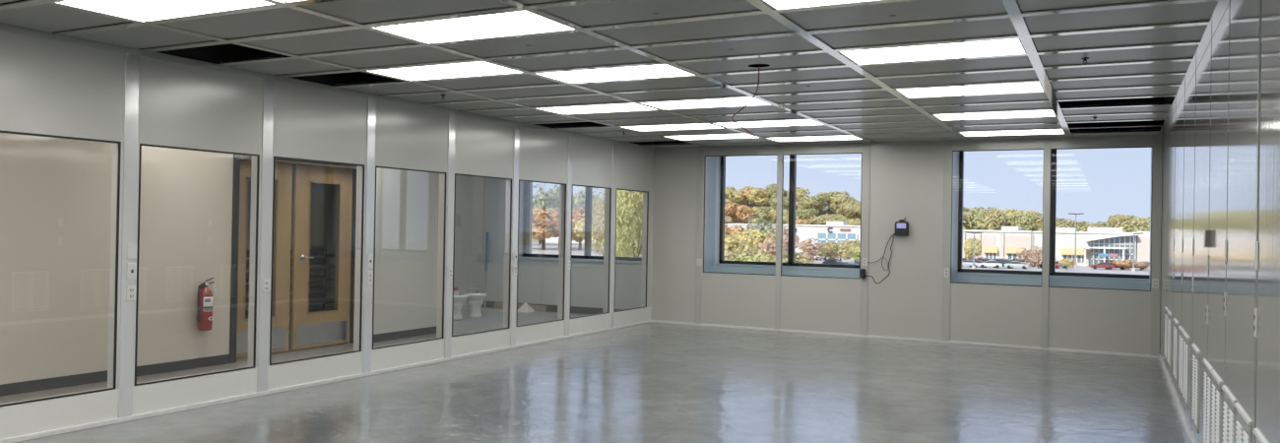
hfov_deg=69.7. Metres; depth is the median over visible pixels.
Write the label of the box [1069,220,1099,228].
tree
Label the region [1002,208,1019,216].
tree
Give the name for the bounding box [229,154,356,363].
door frame
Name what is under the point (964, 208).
tree
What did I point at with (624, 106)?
ceiling light
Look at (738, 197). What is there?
tree
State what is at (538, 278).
wall
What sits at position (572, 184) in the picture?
window
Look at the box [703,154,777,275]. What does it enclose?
window
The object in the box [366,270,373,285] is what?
outlet plate
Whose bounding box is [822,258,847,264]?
car
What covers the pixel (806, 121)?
ceiling light
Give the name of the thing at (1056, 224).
tree
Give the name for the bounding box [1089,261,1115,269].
car
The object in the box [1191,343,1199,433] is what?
air vent
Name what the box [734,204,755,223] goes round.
tree
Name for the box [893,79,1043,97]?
ceiling light
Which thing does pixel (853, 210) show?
tree
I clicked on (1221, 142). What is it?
wall
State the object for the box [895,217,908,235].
wall monitor
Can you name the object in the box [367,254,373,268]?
switch plate
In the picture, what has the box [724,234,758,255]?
tree
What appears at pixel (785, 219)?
tree
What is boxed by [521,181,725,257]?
wall
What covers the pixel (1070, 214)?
lamp post
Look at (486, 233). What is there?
pole
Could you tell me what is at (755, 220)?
tree
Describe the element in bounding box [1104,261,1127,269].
car
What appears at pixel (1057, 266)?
car
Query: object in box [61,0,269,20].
ceiling light
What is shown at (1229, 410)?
air vent
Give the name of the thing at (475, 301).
toilet
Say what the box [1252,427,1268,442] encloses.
air vent
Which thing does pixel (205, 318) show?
fire extinguisher
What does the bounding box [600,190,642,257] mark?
tree
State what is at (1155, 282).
outlet plate
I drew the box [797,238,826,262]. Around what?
tree
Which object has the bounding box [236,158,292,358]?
door
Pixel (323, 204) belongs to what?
wall
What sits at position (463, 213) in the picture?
wall
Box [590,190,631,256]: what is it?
tree
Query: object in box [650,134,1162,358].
wall
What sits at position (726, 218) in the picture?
tree
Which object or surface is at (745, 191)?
tree
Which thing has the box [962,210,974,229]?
tree
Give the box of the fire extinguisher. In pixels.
[196,276,217,330]
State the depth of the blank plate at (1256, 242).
3.71 m
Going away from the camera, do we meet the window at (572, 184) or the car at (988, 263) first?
the window at (572, 184)
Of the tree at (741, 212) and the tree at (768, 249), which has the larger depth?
the tree at (741, 212)
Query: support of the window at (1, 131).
in the wall at (50, 84)
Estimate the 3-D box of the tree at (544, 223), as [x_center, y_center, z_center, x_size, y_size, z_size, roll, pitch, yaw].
[-14.749,1.260,144.773,9.457,6.758,9.596,1,0,28]
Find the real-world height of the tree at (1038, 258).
4.648 m
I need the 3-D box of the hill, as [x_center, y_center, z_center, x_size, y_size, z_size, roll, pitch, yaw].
[100.069,1.438,325.291,540.000,18.896,198.000,1,0,27]
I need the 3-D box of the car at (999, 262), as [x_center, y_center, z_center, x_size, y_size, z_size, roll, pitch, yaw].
[71.646,8.473,181.206,4.507,1.499,1.840,1,0,37]
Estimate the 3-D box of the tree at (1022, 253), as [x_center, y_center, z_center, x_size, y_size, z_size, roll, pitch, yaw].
[79.832,7.455,190.571,3.375,4.243,3.544,1,0,-36]
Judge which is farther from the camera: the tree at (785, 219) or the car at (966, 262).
the tree at (785, 219)
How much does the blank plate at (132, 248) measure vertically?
0.108 m
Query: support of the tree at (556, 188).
on the terrace
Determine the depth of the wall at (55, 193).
8.61 m
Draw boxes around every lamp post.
[965,231,982,268]
[1070,213,1084,267]
[1131,232,1143,271]
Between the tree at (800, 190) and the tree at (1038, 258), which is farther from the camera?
the tree at (800, 190)
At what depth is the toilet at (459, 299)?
14.04 m
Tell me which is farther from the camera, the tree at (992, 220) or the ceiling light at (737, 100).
the tree at (992, 220)
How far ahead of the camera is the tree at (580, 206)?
175.47 m
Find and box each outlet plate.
[126,285,136,301]
[262,279,269,292]
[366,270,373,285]
[448,267,452,278]
[513,265,517,275]
[567,260,571,269]
[861,257,867,265]
[943,267,949,277]
[1152,278,1158,288]
[1206,304,1208,324]
[1223,292,1226,316]
[1253,307,1257,337]
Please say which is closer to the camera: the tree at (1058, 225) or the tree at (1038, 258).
the tree at (1038, 258)
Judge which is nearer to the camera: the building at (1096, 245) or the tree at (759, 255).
the tree at (759, 255)
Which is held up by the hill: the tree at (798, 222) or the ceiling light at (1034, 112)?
the tree at (798, 222)
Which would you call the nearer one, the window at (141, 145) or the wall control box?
the wall control box
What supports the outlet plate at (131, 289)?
attached to the wall at (50, 84)
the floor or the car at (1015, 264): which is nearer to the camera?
the floor
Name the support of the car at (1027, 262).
on the ground
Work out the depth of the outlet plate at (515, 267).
10.95 m
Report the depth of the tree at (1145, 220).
282.66 m
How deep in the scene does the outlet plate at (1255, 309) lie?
3.71 m
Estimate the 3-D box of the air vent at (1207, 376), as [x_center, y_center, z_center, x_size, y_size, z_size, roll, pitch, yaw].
[3.415,1.127,5.536,0.014,0.550,0.490,1,0,27]
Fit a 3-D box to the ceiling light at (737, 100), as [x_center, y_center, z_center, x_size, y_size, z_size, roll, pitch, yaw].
[0.639,-1.193,8.952,1.155,0.074,0.562,1,0,27]
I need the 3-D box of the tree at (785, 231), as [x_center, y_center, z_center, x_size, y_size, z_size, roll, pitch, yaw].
[18.577,4.274,122.893,5.925,7.642,5.642,1,0,-13]
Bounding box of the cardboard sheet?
[493,301,546,312]
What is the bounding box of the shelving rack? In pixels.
[245,249,335,330]
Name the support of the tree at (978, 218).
on the hill
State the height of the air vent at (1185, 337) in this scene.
0.550 m
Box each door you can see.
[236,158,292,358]
[289,163,352,350]
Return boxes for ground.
[794,256,1149,274]
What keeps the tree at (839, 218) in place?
on the hill
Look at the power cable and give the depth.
12.56 m
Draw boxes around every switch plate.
[127,262,136,279]
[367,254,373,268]
[513,252,517,261]
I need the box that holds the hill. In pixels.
[531,196,860,242]
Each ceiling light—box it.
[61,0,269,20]
[365,58,518,79]
[371,5,571,42]
[534,61,692,82]
[540,101,654,113]
[626,122,722,130]
[642,94,767,109]
[666,131,754,139]
[716,118,821,127]
[761,0,859,8]
[768,133,859,140]
[835,34,1025,63]
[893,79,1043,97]
[930,108,1055,120]
[959,128,1064,135]
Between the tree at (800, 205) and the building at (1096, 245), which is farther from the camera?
the tree at (800, 205)
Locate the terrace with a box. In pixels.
[531,242,641,256]
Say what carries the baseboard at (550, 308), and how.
attached to the wall at (538, 278)
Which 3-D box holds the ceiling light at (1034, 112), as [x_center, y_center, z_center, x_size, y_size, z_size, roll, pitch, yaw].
[3.644,-1.137,9.461,1.155,0.074,0.562,1,0,27]
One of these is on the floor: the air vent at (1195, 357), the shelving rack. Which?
the shelving rack
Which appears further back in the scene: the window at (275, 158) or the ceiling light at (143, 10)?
the window at (275, 158)
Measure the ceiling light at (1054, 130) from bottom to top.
0.074 m
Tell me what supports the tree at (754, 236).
on the ground
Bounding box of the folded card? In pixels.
[517,302,534,312]
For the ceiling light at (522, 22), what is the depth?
5.69 m
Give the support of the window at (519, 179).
in the wall at (50, 84)
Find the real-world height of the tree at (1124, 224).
10.431 m
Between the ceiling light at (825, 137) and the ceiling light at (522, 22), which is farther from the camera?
the ceiling light at (825, 137)
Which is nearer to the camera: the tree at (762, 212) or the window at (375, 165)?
the window at (375, 165)
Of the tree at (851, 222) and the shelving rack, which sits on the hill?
the tree at (851, 222)
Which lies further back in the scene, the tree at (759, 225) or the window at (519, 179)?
the tree at (759, 225)
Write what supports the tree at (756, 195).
on the hill
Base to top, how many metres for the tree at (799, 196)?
7.126 m
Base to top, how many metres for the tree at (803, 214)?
7.699 m
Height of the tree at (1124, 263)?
2.236 m
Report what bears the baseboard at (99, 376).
attached to the wall at (55, 193)
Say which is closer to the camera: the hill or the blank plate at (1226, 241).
the blank plate at (1226, 241)
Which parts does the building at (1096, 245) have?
inset panel, canopy post, entrance glass, panel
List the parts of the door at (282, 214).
lite frame, kick plate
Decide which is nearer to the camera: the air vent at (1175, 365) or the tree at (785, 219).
the air vent at (1175, 365)
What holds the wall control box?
attached to the wall at (1221, 142)
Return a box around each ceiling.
[0,0,1230,148]
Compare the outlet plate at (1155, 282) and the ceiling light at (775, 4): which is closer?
the ceiling light at (775, 4)
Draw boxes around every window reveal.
[705,156,859,278]
[951,147,1151,290]
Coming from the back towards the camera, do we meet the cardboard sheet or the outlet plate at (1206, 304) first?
the cardboard sheet
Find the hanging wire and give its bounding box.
[731,65,759,135]
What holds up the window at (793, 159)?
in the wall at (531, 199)
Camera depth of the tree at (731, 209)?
306.00 m
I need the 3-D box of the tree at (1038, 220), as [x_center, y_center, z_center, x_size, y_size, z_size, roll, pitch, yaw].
[128.910,2.830,290.002,8.188,8.728,8.485,1,0,29]
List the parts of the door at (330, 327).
kick plate, lite frame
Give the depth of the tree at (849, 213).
298.77 m
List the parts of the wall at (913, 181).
window post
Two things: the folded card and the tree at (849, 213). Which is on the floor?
the folded card
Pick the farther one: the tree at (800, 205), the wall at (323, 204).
the tree at (800, 205)
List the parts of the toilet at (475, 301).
bowl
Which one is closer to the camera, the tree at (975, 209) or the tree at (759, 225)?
the tree at (759, 225)
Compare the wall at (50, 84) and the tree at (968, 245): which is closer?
the wall at (50, 84)
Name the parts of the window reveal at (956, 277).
window stool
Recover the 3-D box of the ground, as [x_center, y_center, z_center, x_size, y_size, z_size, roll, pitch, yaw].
[-34.807,7.549,172.852,620.000,0.500,248.350,1,0,27]
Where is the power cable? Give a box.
[865,234,895,283]
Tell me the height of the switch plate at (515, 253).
0.110 m
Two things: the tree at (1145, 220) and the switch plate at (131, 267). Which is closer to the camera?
the switch plate at (131, 267)
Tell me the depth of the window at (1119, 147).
11.35 m
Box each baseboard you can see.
[0,325,436,396]
[481,300,623,314]
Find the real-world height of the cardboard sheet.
0.121 m
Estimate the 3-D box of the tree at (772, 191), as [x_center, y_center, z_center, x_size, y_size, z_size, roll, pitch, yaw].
[47.496,-9.105,319.769,7.657,8.242,7.389,1,0,-8]
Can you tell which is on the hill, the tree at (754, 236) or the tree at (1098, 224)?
the tree at (1098, 224)
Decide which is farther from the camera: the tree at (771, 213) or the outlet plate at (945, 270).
the tree at (771, 213)
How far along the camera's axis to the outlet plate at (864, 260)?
12.70 m
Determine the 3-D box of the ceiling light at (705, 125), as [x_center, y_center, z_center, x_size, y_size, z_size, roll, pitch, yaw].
[0.392,-1.184,11.136,1.155,0.074,0.562,1,0,27]
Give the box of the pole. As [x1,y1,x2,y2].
[484,232,488,308]
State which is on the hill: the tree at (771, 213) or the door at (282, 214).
the tree at (771, 213)
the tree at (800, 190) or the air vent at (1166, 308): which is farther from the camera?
the tree at (800, 190)
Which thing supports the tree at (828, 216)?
on the hill
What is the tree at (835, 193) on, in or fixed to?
on the hill
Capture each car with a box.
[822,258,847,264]
[961,259,978,267]
[977,259,1002,267]
[993,260,1013,268]
[1004,260,1029,269]
[1016,259,1031,265]
[1036,261,1061,268]
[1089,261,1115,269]
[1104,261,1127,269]
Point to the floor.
(648, 382)
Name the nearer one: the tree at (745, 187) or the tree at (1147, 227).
the tree at (1147, 227)
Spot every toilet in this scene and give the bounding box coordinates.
[452,294,467,319]
[463,287,487,317]
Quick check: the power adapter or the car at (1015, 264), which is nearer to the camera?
the power adapter
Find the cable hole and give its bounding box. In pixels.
[748,64,769,66]
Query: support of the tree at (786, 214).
on the hill
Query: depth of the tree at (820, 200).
306.82 m
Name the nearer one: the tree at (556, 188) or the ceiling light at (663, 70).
the ceiling light at (663, 70)
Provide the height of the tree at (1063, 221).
8.391 m
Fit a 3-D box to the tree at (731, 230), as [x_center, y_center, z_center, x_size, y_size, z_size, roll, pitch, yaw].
[11.537,4.231,129.265,7.040,7.558,6.938,1,0,-25]
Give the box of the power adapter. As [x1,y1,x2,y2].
[860,268,865,279]
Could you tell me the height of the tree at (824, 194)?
6.714 m
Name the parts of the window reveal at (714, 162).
window stool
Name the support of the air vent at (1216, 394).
in the wall at (1221, 142)
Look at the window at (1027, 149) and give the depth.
12.01 m
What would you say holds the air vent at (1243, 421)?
in the wall at (1221, 142)
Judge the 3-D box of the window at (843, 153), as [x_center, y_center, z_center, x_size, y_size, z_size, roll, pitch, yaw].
[2.565,-0.086,13.025,1.152,1.755,0.015,1,0,27]
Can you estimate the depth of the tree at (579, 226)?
134.99 m
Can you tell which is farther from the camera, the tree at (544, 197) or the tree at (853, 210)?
the tree at (853, 210)
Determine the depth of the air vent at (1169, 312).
9.17 m
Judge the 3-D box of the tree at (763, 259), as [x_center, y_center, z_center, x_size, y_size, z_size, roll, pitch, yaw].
[12.239,5.527,86.118,4.803,4.466,4.733,1,0,-2]
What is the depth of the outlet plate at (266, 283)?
7.73 m
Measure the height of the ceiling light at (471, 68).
0.074 m
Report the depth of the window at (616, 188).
14.05 m
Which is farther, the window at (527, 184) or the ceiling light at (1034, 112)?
the window at (527, 184)
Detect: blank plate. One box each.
[127,244,136,258]
[1207,255,1209,275]
[1224,240,1227,262]
[1254,241,1258,270]
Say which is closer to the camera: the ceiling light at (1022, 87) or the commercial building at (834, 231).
the ceiling light at (1022, 87)
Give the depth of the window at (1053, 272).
12.23 m
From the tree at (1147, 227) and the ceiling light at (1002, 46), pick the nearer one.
the ceiling light at (1002, 46)
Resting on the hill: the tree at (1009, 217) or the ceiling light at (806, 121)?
the tree at (1009, 217)
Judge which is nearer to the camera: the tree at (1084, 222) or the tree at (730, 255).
the tree at (730, 255)
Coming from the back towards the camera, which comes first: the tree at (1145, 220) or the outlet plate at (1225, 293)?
the tree at (1145, 220)
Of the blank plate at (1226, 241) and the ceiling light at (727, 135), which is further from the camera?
the ceiling light at (727, 135)
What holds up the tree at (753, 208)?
on the hill
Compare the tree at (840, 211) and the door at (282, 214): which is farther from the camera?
the tree at (840, 211)
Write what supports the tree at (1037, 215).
on the hill
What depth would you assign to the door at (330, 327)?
10.68 m
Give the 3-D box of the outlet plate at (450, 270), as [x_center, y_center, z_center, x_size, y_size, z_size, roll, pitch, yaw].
[-2.036,0.557,9.882,0.008,0.115,0.072,1,0,27]
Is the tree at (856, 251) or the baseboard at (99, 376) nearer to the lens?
the baseboard at (99, 376)
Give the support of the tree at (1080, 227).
on the hill
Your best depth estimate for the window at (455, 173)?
10.60 m
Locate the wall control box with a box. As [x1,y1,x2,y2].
[1203,229,1211,247]
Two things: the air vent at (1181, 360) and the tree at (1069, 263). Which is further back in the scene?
the tree at (1069, 263)
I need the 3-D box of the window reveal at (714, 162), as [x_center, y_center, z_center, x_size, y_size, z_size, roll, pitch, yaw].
[2.193,-0.179,13.636,2.475,2.055,0.553,1,0,27]
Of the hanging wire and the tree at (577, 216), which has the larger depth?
the tree at (577, 216)
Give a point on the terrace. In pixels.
(550, 248)
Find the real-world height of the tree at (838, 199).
7.827 m
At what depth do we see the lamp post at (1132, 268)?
174.27 m
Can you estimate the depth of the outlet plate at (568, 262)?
12.02 m
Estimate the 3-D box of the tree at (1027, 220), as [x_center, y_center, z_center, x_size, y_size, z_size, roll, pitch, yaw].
[110.868,2.933,266.304,8.151,11.728,9.429,1,0,24]
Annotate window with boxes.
[0,129,121,406]
[134,143,259,385]
[269,156,364,365]
[372,165,447,349]
[451,173,511,337]
[516,179,566,326]
[522,181,641,260]
[569,184,611,319]
[613,188,648,312]
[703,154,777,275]
[718,154,859,268]
[780,152,862,278]
[950,148,1043,286]
[958,149,1149,278]
[1048,146,1152,291]
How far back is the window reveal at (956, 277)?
12.13 m
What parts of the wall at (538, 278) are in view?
window stool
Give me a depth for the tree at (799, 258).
112.98 m
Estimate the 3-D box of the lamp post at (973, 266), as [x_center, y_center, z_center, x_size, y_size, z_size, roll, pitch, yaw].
[62.421,5.472,171.629,3.000,7.060,0.700,1,0,27]
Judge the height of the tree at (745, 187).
7.448 m
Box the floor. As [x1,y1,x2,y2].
[0,306,1189,442]
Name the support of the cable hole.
attached to the ceiling at (1137, 48)
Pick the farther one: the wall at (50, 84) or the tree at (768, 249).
the tree at (768, 249)
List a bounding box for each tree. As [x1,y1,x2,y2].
[531,207,575,250]
[532,184,558,244]
[549,184,580,209]
[551,207,576,241]
[572,208,600,250]
[572,218,598,252]
[573,187,600,211]
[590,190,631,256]
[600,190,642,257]
[723,249,755,260]
[724,202,740,220]
[724,214,733,223]
[724,224,744,236]
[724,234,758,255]
[725,189,748,204]
[731,252,775,261]
[732,228,784,252]
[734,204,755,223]
[742,186,756,205]
[743,188,767,206]
[746,188,769,207]
[746,206,760,217]
[746,220,775,235]
[747,217,769,224]
[752,205,773,220]
[754,256,795,262]
[755,236,787,258]
[765,183,785,198]
[766,225,800,252]
[768,209,788,222]
[769,195,788,209]
[771,212,788,223]
[782,216,797,224]
[783,250,813,263]
[785,187,810,195]
[786,192,807,205]
[795,198,816,209]
[795,207,819,220]
[795,219,810,224]
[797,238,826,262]
[799,194,827,211]
[807,214,827,224]
[814,241,839,260]
[817,192,832,211]
[824,213,838,224]
[825,214,847,221]
[826,191,849,204]
[830,193,855,210]
[833,241,849,260]
[835,201,858,218]
[840,240,860,261]
[842,199,860,219]
[845,218,860,225]
[849,246,860,261]
[851,206,860,217]
[962,206,974,213]
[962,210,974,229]
[962,238,981,259]
[963,210,987,230]
[967,206,987,213]
[981,206,1006,230]
[1000,214,1022,230]
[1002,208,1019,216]
[1007,211,1037,230]
[1015,247,1033,262]
[1016,209,1042,227]
[1028,246,1042,268]
[1035,217,1061,229]
[1036,222,1069,231]
[1040,222,1070,229]
[1056,218,1078,228]
[1057,258,1076,269]
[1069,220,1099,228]
[1071,223,1096,231]
[1092,221,1109,227]
[1106,213,1140,225]
[1109,217,1146,232]
[1110,259,1137,269]
[1128,214,1150,225]
[1128,260,1150,270]
[1129,223,1150,232]
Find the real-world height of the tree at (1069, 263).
2.422 m
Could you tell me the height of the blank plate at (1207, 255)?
0.120 m
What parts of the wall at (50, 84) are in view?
kick panel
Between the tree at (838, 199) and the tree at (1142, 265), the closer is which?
the tree at (1142, 265)
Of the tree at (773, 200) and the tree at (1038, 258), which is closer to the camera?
the tree at (1038, 258)
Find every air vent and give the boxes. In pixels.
[1164,306,1168,362]
[1167,310,1171,369]
[1172,318,1177,383]
[1178,325,1184,397]
[1182,331,1189,409]
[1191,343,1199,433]
[1202,358,1212,442]
[1211,369,1221,442]
[1221,384,1235,442]
[1234,401,1251,442]
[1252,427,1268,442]
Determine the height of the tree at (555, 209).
7.133 m
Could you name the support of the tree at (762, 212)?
on the hill
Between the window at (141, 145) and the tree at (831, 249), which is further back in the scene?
the tree at (831, 249)
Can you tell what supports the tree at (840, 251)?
on the ground
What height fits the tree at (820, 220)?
6.568 m
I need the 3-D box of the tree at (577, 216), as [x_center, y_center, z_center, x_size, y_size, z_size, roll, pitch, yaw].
[-9.462,1.351,146.753,6.919,6.786,7.169,1,0,33]
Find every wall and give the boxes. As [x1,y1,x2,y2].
[0,22,654,442]
[0,132,439,384]
[246,163,336,332]
[453,175,472,307]
[470,176,641,309]
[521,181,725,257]
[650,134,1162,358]
[1158,0,1279,442]
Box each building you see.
[545,221,860,257]
[962,226,1150,266]
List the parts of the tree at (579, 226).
crown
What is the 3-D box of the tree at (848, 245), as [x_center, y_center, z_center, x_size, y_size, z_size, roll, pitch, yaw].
[44.672,6.373,190.653,5.823,5.173,5.620,1,0,41]
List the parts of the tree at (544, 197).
crown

